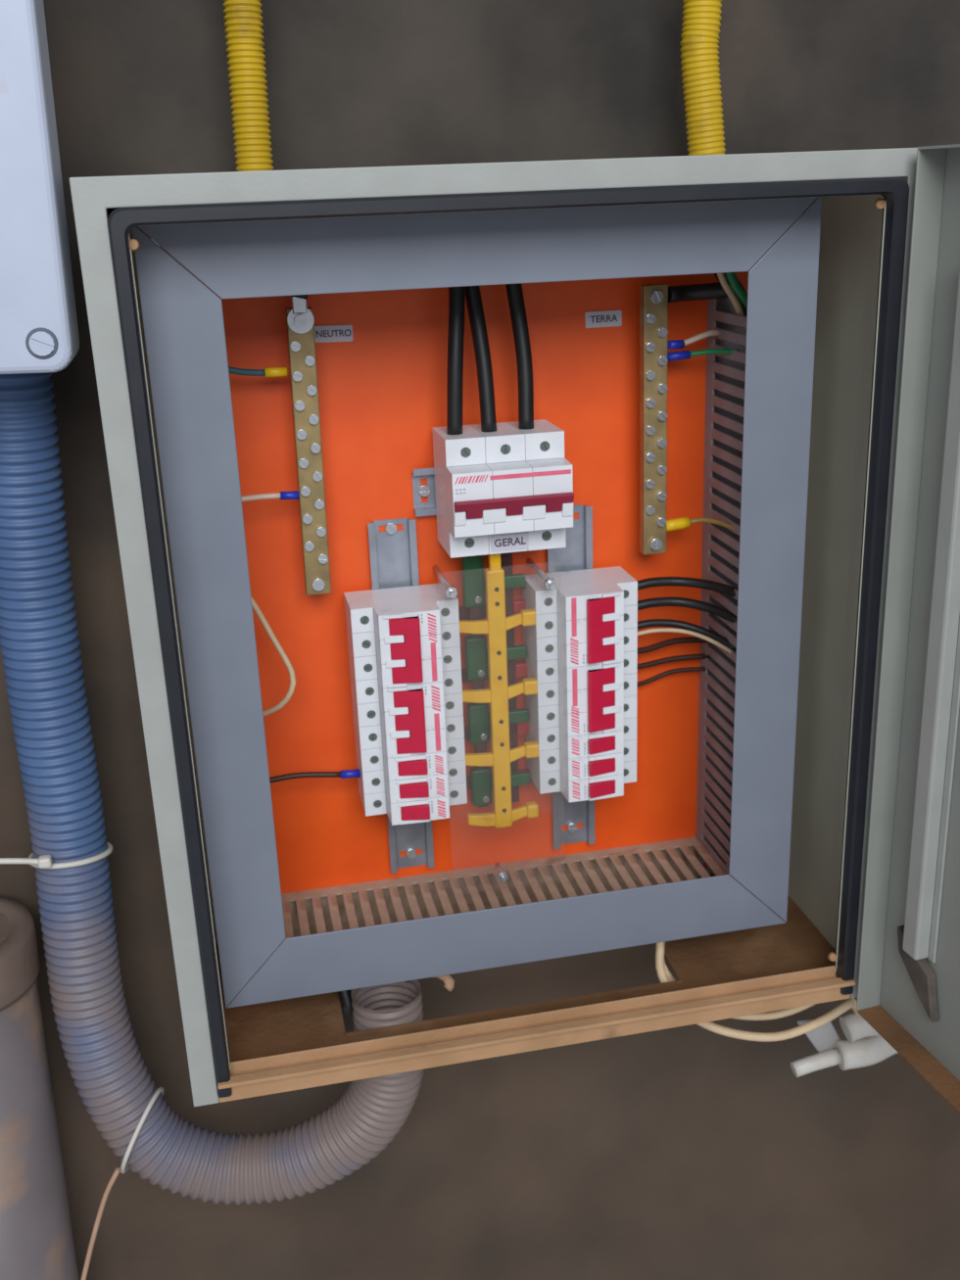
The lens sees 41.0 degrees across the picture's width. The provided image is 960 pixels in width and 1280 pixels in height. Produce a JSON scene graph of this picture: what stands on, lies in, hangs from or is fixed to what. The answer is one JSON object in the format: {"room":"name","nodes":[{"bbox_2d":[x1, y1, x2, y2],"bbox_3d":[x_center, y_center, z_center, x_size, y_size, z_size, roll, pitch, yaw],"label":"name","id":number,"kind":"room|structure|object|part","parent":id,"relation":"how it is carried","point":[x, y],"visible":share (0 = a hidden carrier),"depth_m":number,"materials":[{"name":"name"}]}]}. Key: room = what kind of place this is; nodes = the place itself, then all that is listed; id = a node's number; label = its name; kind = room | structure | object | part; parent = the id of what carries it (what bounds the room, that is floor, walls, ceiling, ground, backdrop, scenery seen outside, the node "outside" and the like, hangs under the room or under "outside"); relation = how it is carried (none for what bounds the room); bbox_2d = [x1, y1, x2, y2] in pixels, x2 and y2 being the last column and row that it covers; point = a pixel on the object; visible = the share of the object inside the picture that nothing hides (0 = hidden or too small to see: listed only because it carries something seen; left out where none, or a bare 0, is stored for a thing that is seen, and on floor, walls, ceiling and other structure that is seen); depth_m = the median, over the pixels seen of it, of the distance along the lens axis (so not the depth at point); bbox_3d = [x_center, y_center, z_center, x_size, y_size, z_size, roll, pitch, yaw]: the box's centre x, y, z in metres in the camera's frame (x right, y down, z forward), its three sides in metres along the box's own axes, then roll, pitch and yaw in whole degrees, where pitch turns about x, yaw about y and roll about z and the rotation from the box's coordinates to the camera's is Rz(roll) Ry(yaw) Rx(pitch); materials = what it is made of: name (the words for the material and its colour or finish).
{"room":"electrical room","nodes":[
{"label":"electrical room","id":0,"kind":"room"},
{"bbox_2d":[0,0,959,1279],"bbox_3d":[-0.018,-0.161,1.013,3.200,2.800,0.117,-6,20,-11],"label":"wall","id":1,"kind":"structure","parent":0,"point":[691,1152],"depth_m":1.05,"materials":[{"name":"concrete"}]},
{"bbox_2d":[0,0,79,374],"bbox_3d":[-0.368,-0.328,0.719,0.250,0.339,0.175,-4,19,-11],"label":"junction box","id":2,"kind":"object","parent":1,"relation":"attached to","point":[39,329],"visible":1,"depth_m":0.69,"materials":[{"name":"grey plastic"}]},
{"bbox_3d":[-0.243,-0.164,0.712,0.018,0.018,0.001,-4,19,-11],"label":"screw seat","id":3,"kind":"part","parent":2,"relation":"part of","materials":[{"name":"grey plastic"}]},
{"bbox_2d":[0,372,424,1205],"bbox_3d":[-0.189,0.127,0.909,0.280,0.661,0.074,0,19,5],"label":"conduit","id":4,"kind":"object","parent":2,"relation":"attached to","point":[39,640],"visible":0.99,"depth_m":0.93,"materials":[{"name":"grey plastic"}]},
{"bbox_2d":[0,841,112,868],"bbox_3d":[-0.333,0.152,0.926,0.130,0.035,0.065,-6,20,-11],"label":"cable tie","id":5,"kind":"object","parent":4,"relation":"attached to","point":[45,861],"visible":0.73,"depth_m":0.91,"materials":[{"name":"white plastic"}]},
{"bbox_2d":[80,1087,163,1279],"bbox_3d":[-0.274,0.440,0.992,0.040,0.181,0.109,12,24,34],"label":"cable tie","id":6,"kind":"object","parent":4,"relation":"attached to","point":[123,1168],"visible":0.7,"depth_m":0.97,"materials":[{"name":"white plastic"}]},
{"bbox_2d":[0,896,79,1279],"bbox_3d":[-0.381,0.662,1.085,0.117,0.950,0.117,-4,19,-11],"label":"drain pipe","id":7,"kind":"object","parent":1,"relation":"attached to","point":[36,1239],"visible":1,"depth_m":0.96,"materials":[{"name":"grey plastic"}]},
{"bbox_2d":[69,143,959,1113],"bbox_3d":[0.092,0.055,0.680,0.542,0.588,0.675,-6,20,-11],"label":"enclosure","id":8,"kind":"object","parent":1,"relation":"attached to","point":[845,810],"visible":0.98,"depth_m":0.88,"materials":[{"name":"grey paint"}]},
{"bbox_3d":[-0.166,0.006,0.818,0.046,0.520,0.016,-6,20,-11],"label":"frame rail","id":9,"kind":"part","parent":8,"relation":"part of","materials":[{"name":"grey metal"}]},
{"bbox_2d":[222,0,273,171],"bbox_3d":[-0.147,-0.421,0.775,0.026,0.263,0.024,-6,20,-11],"label":"conduit","id":10,"kind":"object","parent":8,"relation":"attached to","point":[243,24],"visible":0.94,"depth_m":0.79,"materials":[{"name":"yellow plastic"}]},
{"bbox_2d":[250,595,295,716],"bbox_3d":[-0.154,0.005,0.905,0.045,0.113,0.010,-1,19,3],"label":"loose wire","id":11,"kind":"object","parent":8,"relation":"attached to","point":[255,605],"visible":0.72,"depth_m":0.90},
{"bbox_2d":[284,306,331,595],"bbox_3d":[-0.119,-0.130,0.892,0.018,0.198,0.038,-5,20,-11],"label":"bar","id":12,"kind":"object","parent":8,"relation":"attached to","point":[301,347],"visible":1,"depth_m":0.88,"materials":[{"name":"gold metal"}]},
{"bbox_2d":[228,366,286,378],"bbox_3d":[-0.157,-0.182,0.854,0.057,0.019,0.008,-9,20,-17],"label":"wire","id":13,"kind":"object","parent":12,"relation":"attached to","point":[267,372],"visible":0.68,"depth_m":0.86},
{"bbox_2d":[240,490,299,501],"bbox_3d":[-0.153,-0.098,0.886,0.058,0.006,0.007,-7,20,-14],"label":"wire","id":14,"kind":"object","parent":12,"relation":"attached to","point":[294,495],"visible":0.7,"depth_m":0.89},
{"bbox_2d":[286,294,313,333],"bbox_3d":[-0.109,-0.239,0.845,0.041,0.071,0.012,-12,22,-26],"label":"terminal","id":15,"kind":"object","parent":12,"relation":"attached to","point":[299,303],"visible":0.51,"depth_m":0.85,"materials":[{"name":"metal"}]},
{"bbox_2d":[314,325,352,342],"bbox_3d":[-0.101,-0.212,0.888,0.026,0.011,0.001,-5,19,-11],"label":"name label","id":16,"kind":"object","parent":8,"relation":"attached to","point":[328,333],"visible":1,"depth_m":0.89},
{"bbox_2d":[336,989,353,1013],"bbox_3d":[-0.102,0.263,0.958,0.021,0.031,0.011,16,26,41],"label":"wire","id":17,"kind":"object","parent":8,"relation":"in","point":[345,996],"visible":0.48,"depth_m":0.95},
{"bbox_2d":[367,518,434,873],"bbox_3d":[-0.060,0.048,0.983,0.035,0.287,0.008,-6,20,-11],"label":"rail","id":18,"kind":"object","parent":8,"relation":"attached to","point":[393,553],"visible":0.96,"depth_m":0.95,"materials":[{"name":"metal"}]},
{"bbox_2d":[343,583,461,688],"bbox_3d":[-0.054,-0.003,0.925,0.077,0.054,0.068,-6,20,-11],"label":"circuit breaker","id":19,"kind":"object","parent":18,"relation":"attached to","point":[401,637],"visible":1,"depth_m":0.91,"materials":[{"name":"white plastic"}]},
{"bbox_2d":[426,613,436,642],"bbox_3d":[-0.033,-0.009,0.897,0.006,0.022,0.001,-6,20,-11],"label":"print","id":20,"kind":"object","parent":19,"relation":"on","point":[431,617],"depth_m":0.90},
{"bbox_2d":[348,662,464,758],"bbox_3d":[-0.052,0.048,0.943,0.077,0.054,0.068,-6,20,-11],"label":"circuit breaker","id":21,"kind":"object","parent":18,"relation":"attached to","point":[406,721],"visible":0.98,"depth_m":0.92,"materials":[{"name":"white plastic"}]},
{"bbox_2d":[430,685,440,711],"bbox_3d":[-0.031,0.042,0.915,0.006,0.021,0.001,-6,20,-11],"label":"print","id":22,"kind":"object","parent":21,"relation":"on","point":[435,689],"depth_m":0.91},
{"bbox_2d":[353,727,465,780],"bbox_3d":[-0.051,0.082,0.955,0.077,0.018,0.068,-6,20,-11],"label":"circuit breaker","id":23,"kind":"object","parent":18,"relation":"attached to","point":[417,766],"visible":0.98,"depth_m":0.93,"materials":[{"name":"white plastic"}]},
{"bbox_2d":[434,755,443,774],"bbox_3d":[-0.029,0.090,0.932,0.006,0.016,0.001,-6,20,-11],"label":"print","id":24,"kind":"object","parent":23,"relation":"attached to","point":[439,759],"depth_m":0.93},
{"bbox_2d":[355,751,466,803],"bbox_3d":[-0.050,0.099,0.961,0.077,0.018,0.068,-6,20,-11],"label":"circuit breaker","id":25,"kind":"object","parent":18,"relation":"attached to","point":[373,782],"visible":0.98,"depth_m":0.94,"materials":[{"name":"white plastic"}]},
{"bbox_2d":[269,768,360,783],"bbox_3d":[-0.132,0.103,0.959,0.085,0.010,0.006,-6,20,-11],"label":"wire","id":26,"kind":"object","parent":25,"relation":"attached to","point":[346,774],"visible":0.77,"depth_m":0.96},
{"bbox_2d":[435,777,444,796],"bbox_3d":[-0.029,0.107,0.938,0.006,0.016,0.001,-6,20,-11],"label":"print","id":27,"kind":"object","parent":25,"relation":"attached to","point":[440,782],"depth_m":0.94},
{"bbox_2d":[357,777,467,825],"bbox_3d":[-0.050,0.116,0.967,0.077,0.018,0.068,-6,20,-11],"label":"circuit breaker","id":28,"kind":"object","parent":18,"relation":"attached to","point":[438,808],"visible":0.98,"depth_m":0.94,"materials":[{"name":"white plastic"}]},
{"bbox_2d":[436,800,445,817],"bbox_3d":[-0.028,0.124,0.944,0.006,0.016,0.001,-6,20,-11],"label":"print","id":29,"kind":"object","parent":28,"relation":"attached to","point":[441,804],"depth_m":0.94},
{"bbox_2d":[411,467,436,517],"bbox_3d":[0.000,-0.113,0.942,0.098,0.035,0.008,-6,20,-11],"label":"rail","id":30,"kind":"object","parent":8,"relation":"attached to","point":[428,508],"visible":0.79,"depth_m":0.94,"materials":[{"name":"metal"}]},
{"bbox_2d":[431,419,573,558],"bbox_3d":[0.016,-0.105,0.901,0.083,0.083,0.077,-6,20,-11],"label":"circuit breaker","id":31,"kind":"object","parent":30,"relation":"attached to","point":[509,479],"visible":1,"depth_m":0.88,"materials":[{"name":"white plastic"}]},
{"bbox_2d":[446,286,465,434],"bbox_3d":[-0.017,-0.209,0.871,0.014,0.139,0.021,4,20,17],"label":"cable","id":32,"kind":"object","parent":31,"relation":"attached to","point":[456,295],"visible":0.77,"depth_m":0.87,"materials":[{"name":"black rubber"}]},
{"bbox_2d":[454,474,487,483],"bbox_3d":[-0.006,-0.107,0.860,0.023,0.005,0.001,-6,20,-11],"label":"print","id":33,"kind":"object","parent":31,"relation":"attached to","point":[458,479],"depth_m":0.86},
{"bbox_2d":[464,285,496,431],"bbox_3d":[-0.003,-0.213,0.879,0.032,0.140,0.016,14,25,39],"label":"cable","id":34,"kind":"object","parent":31,"relation":"attached to","point":[473,298],"visible":0.67,"depth_m":0.88,"materials":[{"name":"black rubber"}]},
{"bbox_2d":[459,553,538,828],"bbox_3d":[0.013,0.039,0.952,0.062,0.222,0.009,-6,20,-11],"label":"bar","id":35,"kind":"object","parent":31,"relation":"hanging from","point":[496,626],"visible":1,"depth_m":0.95,"materials":[{"name":"yellow metal"}]},
{"bbox_2d":[490,532,528,551],"bbox_3d":[0.021,-0.069,0.900,0.027,0.011,0.001,-7,20,-10],"label":"name label","id":36,"kind":"object","parent":31,"relation":"attached to","point":[519,541],"visible":1,"depth_m":0.90,"materials":[{"name":"white paper"}]},
{"bbox_2d":[505,283,533,428],"bbox_3d":[0.025,-0.215,0.882,0.027,0.139,0.016,15,26,40],"label":"cable","id":37,"kind":"object","parent":31,"relation":"attached to","point":[514,292],"visible":0.7,"depth_m":0.88,"materials":[{"name":"black rubber"}]},
{"bbox_2d":[404,974,454,992],"bbox_3d":[-0.039,0.249,0.947,0.040,0.019,0.012,4,20,17],"label":"wire","id":38,"kind":"object","parent":8,"relation":"attached to","point":[449,981],"visible":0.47,"depth_m":0.94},
{"bbox_3d":[0.002,-0.041,0.972,0.436,0.536,0.002,-6,20,-11],"label":"mounting plate","id":39,"kind":"part","parent":8,"relation":"part of","materials":[{"name":"orange paint"}]},
{"bbox_3d":[0.007,-0.237,0.773,0.418,0.045,0.016,-6,20,-11],"label":"frame rail","id":40,"kind":"part","parent":8,"relation":"part of","materials":[{"name":"grey metal"}]},
{"bbox_2d":[432,558,556,882],"bbox_3d":[0.013,0.061,0.969,0.088,0.256,0.072,-6,20,-11],"label":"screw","id":41,"kind":"object","parent":8,"relation":"attached to","point":[549,583],"visible":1,"depth_m":0.93,"materials":[{"name":"metal"}]},
{"bbox_2d":[270,836,724,955],"bbox_3d":[0.014,0.213,1.016,0.361,0.034,0.082,-6,20,-11],"label":"duct","id":42,"kind":"object","parent":8,"relation":"attached to","point":[476,888],"visible":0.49,"depth_m":1.03,"materials":[{"name":"plastic"}]},
{"bbox_3d":[0.025,0.210,0.930,0.418,0.049,0.016,-6,20,-11],"label":"frame rail","id":43,"kind":"part","parent":8,"relation":"part of","materials":[{"name":"grey metal"}]},
{"bbox_3d":[0.029,0.254,0.994,0.490,0.004,0.192,-6,20,-11],"label":"floor panel","id":44,"kind":"part","parent":8,"relation":"part of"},
{"bbox_2d":[547,504,594,850],"bbox_3d":[0.071,0.034,1.008,0.035,0.284,0.008,-6,20,-11],"label":"rail","id":45,"kind":"object","parent":8,"relation":"attached to","point":[577,554],"visible":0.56,"depth_m":0.98,"materials":[{"name":"metal"}]},
{"bbox_2d":[521,566,637,667],"bbox_3d":[0.077,-0.016,0.950,0.077,0.054,0.068,-6,20,-11],"label":"circuit breaker","id":46,"kind":"object","parent":45,"relation":"attached to","point":[590,617],"visible":1,"depth_m":0.93,"materials":[{"name":"white plastic"}]},
{"bbox_2d":[459,552,531,802],"bbox_3d":[0.012,0.033,0.982,0.050,0.206,0.010,-6,20,-11],"label":"bar","id":47,"kind":"object","parent":46,"relation":"attached to","point":[512,606],"visible":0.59,"depth_m":0.98,"materials":[{"name":"plastic"}]},
{"bbox_2d":[461,555,530,806],"bbox_3d":[0.013,0.029,0.974,0.046,0.211,0.011,-6,20,-11],"label":"bar","id":48,"kind":"object","parent":46,"relation":"attached to","point":[472,568],"visible":0.89,"depth_m":0.97,"materials":[{"name":"metal"}]},
{"bbox_2d":[569,637,578,664],"bbox_3d":[0.068,0.008,0.925,0.006,0.021,0.001,-6,20,-11],"label":"print","id":49,"kind":"object","parent":46,"relation":"attached to","point":[574,641],"depth_m":0.93},
{"bbox_2d":[637,618,736,652],"bbox_3d":[0.155,-0.005,0.974,0.085,0.021,0.021,2,20,13],"label":"cable","id":50,"kind":"object","parent":46,"relation":"attached to","point":[679,624],"visible":0.85,"depth_m":0.97,"materials":[{"name":"black rubber"}]},
{"bbox_2d":[637,627,736,653],"bbox_3d":[0.153,0.001,0.972,0.080,0.018,0.015,2,20,11],"label":"wire","id":51,"kind":"object","parent":46,"relation":"attached to","point":[660,630],"visible":0.97,"depth_m":0.97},
{"bbox_2d":[637,596,737,622],"bbox_3d":[0.155,-0.023,0.966,0.088,0.016,0.025,4,20,16],"label":"cable","id":52,"kind":"object","parent":46,"relation":"attached to","point":[716,610],"visible":0.91,"depth_m":0.97,"materials":[{"name":"black rubber"}]},
{"bbox_2d":[637,576,738,597],"bbox_3d":[0.155,-0.040,0.960,0.088,0.011,0.025,4,20,16],"label":"cable","id":53,"kind":"object","parent":46,"relation":"attached to","point":[724,589],"visible":0.87,"depth_m":0.96,"materials":[{"name":"black rubber"}]},
{"bbox_2d":[522,643,637,736],"bbox_3d":[0.079,0.035,0.968,0.077,0.054,0.068,-6,20,-11],"label":"circuit breaker","id":54,"kind":"object","parent":45,"relation":"attached to","point":[592,698],"visible":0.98,"depth_m":0.95,"materials":[{"name":"white plastic"}]},
{"bbox_2d":[570,706,578,733],"bbox_3d":[0.070,0.059,0.943,0.006,0.022,0.001,-6,20,-11],"label":"print","id":55,"kind":"object","parent":54,"relation":"attached to","point":[574,709],"depth_m":0.94},
{"bbox_2d":[636,666,709,686],"bbox_3d":[0.146,0.029,1.015,0.073,0.011,0.009,-7,20,-13],"label":"wire","id":56,"kind":"object","parent":54,"relation":"attached to","point":[689,669],"visible":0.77,"depth_m":1.02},
{"bbox_2d":[637,653,709,669],"bbox_3d":[0.145,0.017,1.010,0.073,0.007,0.009,-7,20,-13],"label":"wire","id":57,"kind":"object","parent":54,"relation":"attached to","point":[700,655],"visible":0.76,"depth_m":1.01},
{"bbox_2d":[637,636,709,654],"bbox_3d":[0.146,0.004,1.002,0.074,0.008,0.009,-8,20,-15],"label":"wire","id":58,"kind":"object","parent":54,"relation":"attached to","point":[687,640],"visible":0.75,"depth_m":1.00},
{"bbox_2d":[525,734,636,780],"bbox_3d":[0.081,0.086,0.986,0.077,0.018,0.068,-6,20,-11],"label":"circuit breaker","id":59,"kind":"object","parent":45,"relation":"attached to","point":[607,765],"visible":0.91,"depth_m":0.96,"materials":[{"name":"white plastic"}]},
{"bbox_2d":[571,759,579,777],"bbox_3d":[0.071,0.096,0.956,0.006,0.015,0.001,-6,20,-11],"label":"print","id":60,"kind":"object","parent":59,"relation":"attached to","point":[575,763],"depth_m":0.96},
{"bbox_2d":[526,758,636,802],"bbox_3d":[0.082,0.102,0.992,0.077,0.018,0.068,-6,20,-11],"label":"circuit breaker","id":61,"kind":"object","parent":45,"relation":"attached to","point":[609,786],"visible":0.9,"depth_m":0.97,"materials":[{"name":"white plastic"}]},
{"bbox_2d":[571,781,579,799],"bbox_3d":[0.072,0.113,0.962,0.006,0.016,0.001,-6,20,-11],"label":"print","id":62,"kind":"object","parent":61,"relation":"attached to","point":[575,784],"depth_m":0.96},
{"bbox_2d":[528,714,636,758],"bbox_3d":[0.080,0.069,0.980,0.077,0.018,0.068,-6,20,-11],"label":"circuit breaker","id":63,"kind":"object","parent":45,"relation":"attached to","point":[599,743],"visible":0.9,"depth_m":0.96,"materials":[{"name":"white plastic"}]},
{"bbox_2d":[571,738,579,756],"bbox_3d":[0.071,0.079,0.950,0.006,0.015,0.001,-6,20,-11],"label":"print","id":64,"kind":"object","parent":63,"relation":"attached to","point":[575,741],"depth_m":0.95},
{"bbox_2d":[583,741,588,755],"bbox_3d":[0.079,0.080,0.953,0.004,0.011,0.001,-6,20,-11],"label":"print","id":65,"kind":"object","parent":63,"relation":"on","point":[586,743],"depth_m":0.95},
{"bbox_2d":[584,310,621,328],"bbox_3d":[0.089,-0.231,0.924,0.027,0.011,0.001,-6,20,-11],"label":"name label","id":66,"kind":"object","parent":8,"relation":"attached to","point":[606,318],"visible":1,"depth_m":0.92,"materials":[{"name":"white plastic"}]},
{"bbox_2d":[639,283,667,555],"bbox_3d":[0.124,-0.160,0.937,0.018,0.194,0.035,-6,20,-10],"label":"bar","id":67,"kind":"object","parent":8,"relation":"attached to","point":[653,298],"visible":1,"depth_m":0.92,"materials":[{"name":"gold metal"}]},
{"bbox_2d":[666,330,719,349],"bbox_3d":[0.154,-0.214,0.914,0.046,0.012,0.010,-10,21,-20],"label":"wire","id":68,"kind":"object","parent":67,"relation":"attached to","point":[674,344],"visible":1,"depth_m":0.91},
{"bbox_2d":[665,516,734,531],"bbox_3d":[0.167,-0.084,0.949,0.064,0.010,0.022,9,22,28],"label":"wire","id":69,"kind":"object","parent":67,"relation":"attached to","point":[681,523],"visible":0.97,"depth_m":0.95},
{"bbox_2d":[667,281,737,302],"bbox_3d":[0.155,-0.245,0.904,0.054,0.014,0.019,0,19,6],"label":"cable","id":70,"kind":"object","parent":67,"relation":"attached to","point":[706,291],"visible":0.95,"depth_m":0.90,"materials":[{"name":"black rubber"}]},
{"bbox_2d":[666,348,740,361],"bbox_3d":[0.158,-0.203,0.912,0.053,0.009,0.014,4,20,16],"label":"wire","id":71,"kind":"object","parent":67,"relation":"attached to","point":[684,355],"visible":1,"depth_m":0.91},
{"bbox_2d":[679,0,725,155],"bbox_3d":[0.146,-0.450,0.830,0.032,0.264,0.025,-6,20,-11],"label":"conduit","id":72,"kind":"object","parent":8,"relation":"attached to","point":[701,19],"visible":0.96,"depth_m":0.85,"materials":[{"name":"yellow plastic"}]},
{"bbox_2d":[695,297,764,904],"bbox_3d":[0.199,-0.019,0.977,0.036,0.466,0.082,-6,20,-11],"label":"duct","id":73,"kind":"object","parent":8,"relation":"attached to","point":[725,373],"visible":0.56,"depth_m":0.98,"materials":[{"name":"grey plastic"}]},
{"bbox_2d":[712,272,747,316],"bbox_3d":[0.173,-0.258,0.906,0.048,0.066,0.012,0,19,7],"label":"cable","id":74,"kind":"object","parent":73,"relation":"attached to","point":[715,274],"visible":0.13,"depth_m":0.91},
{"bbox_2d":[716,273,744,328],"bbox_3d":[0.171,-0.246,0.886,0.030,0.062,0.005,-6,20,-11],"label":"wire","id":75,"kind":"object","parent":73,"relation":"attached to","point":[732,296],"visible":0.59,"depth_m":0.89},
{"bbox_2d":[725,272,747,310],"bbox_3d":[0.179,-0.244,0.882,0.034,0.064,0.006,-6,20,-11],"label":"wire","id":76,"kind":"object","parent":73,"relation":"attached to","point":[735,286],"visible":0.37,"depth_m":0.88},
{"bbox_2d":[663,960,815,1020],"bbox_3d":[0.213,0.253,1.001,0.152,0.089,0.028,-3,19,-3],"label":"cable","id":77,"kind":"object","parent":8,"relation":"hanging from","point":[779,1014],"visible":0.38,"depth_m":1.00,"materials":[{"name":"beige plastic"}]},
{"bbox_2d":[655,941,854,1042],"bbox_3d":[0.215,0.261,0.992,0.161,0.098,0.035,-2,19,-1],"label":"cable","id":78,"kind":"object","parent":8,"relation":"hanging from","point":[848,1004],"visible":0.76,"depth_m":0.99,"materials":[{"name":"beige plastic"}]},
{"bbox_2d":[790,996,897,1077],"bbox_3d":[0.306,0.316,1.032,0.114,0.067,0.030,-8,20,-16],"label":"connector","id":79,"kind":"object","parent":78,"relation":"hanging from","point":[864,1046],"visible":0.76,"depth_m":1.03,"materials":[{"name":"grey plastic"}]},
{"bbox_3d":[0.300,0.295,1.026,0.017,0.023,0.008,5,20,19],"label":"cord","id":80,"kind":"part","parent":79,"relation":"part of","materials":[{"name":"beige plastic"}]},
{"bbox_3d":[0.197,-0.032,0.885,0.047,0.520,0.016,-6,20,-11],"label":"frame rail","id":81,"kind":"part","parent":8,"relation":"part of","materials":[{"name":"grey metal"}]},
{"bbox_3d":[0.345,0.063,0.628,0.020,0.588,0.470,-8,20,-16],"label":"door panel","id":82,"kind":"part","parent":8,"relation":"part of","materials":[{"name":"paint"}]}
]}

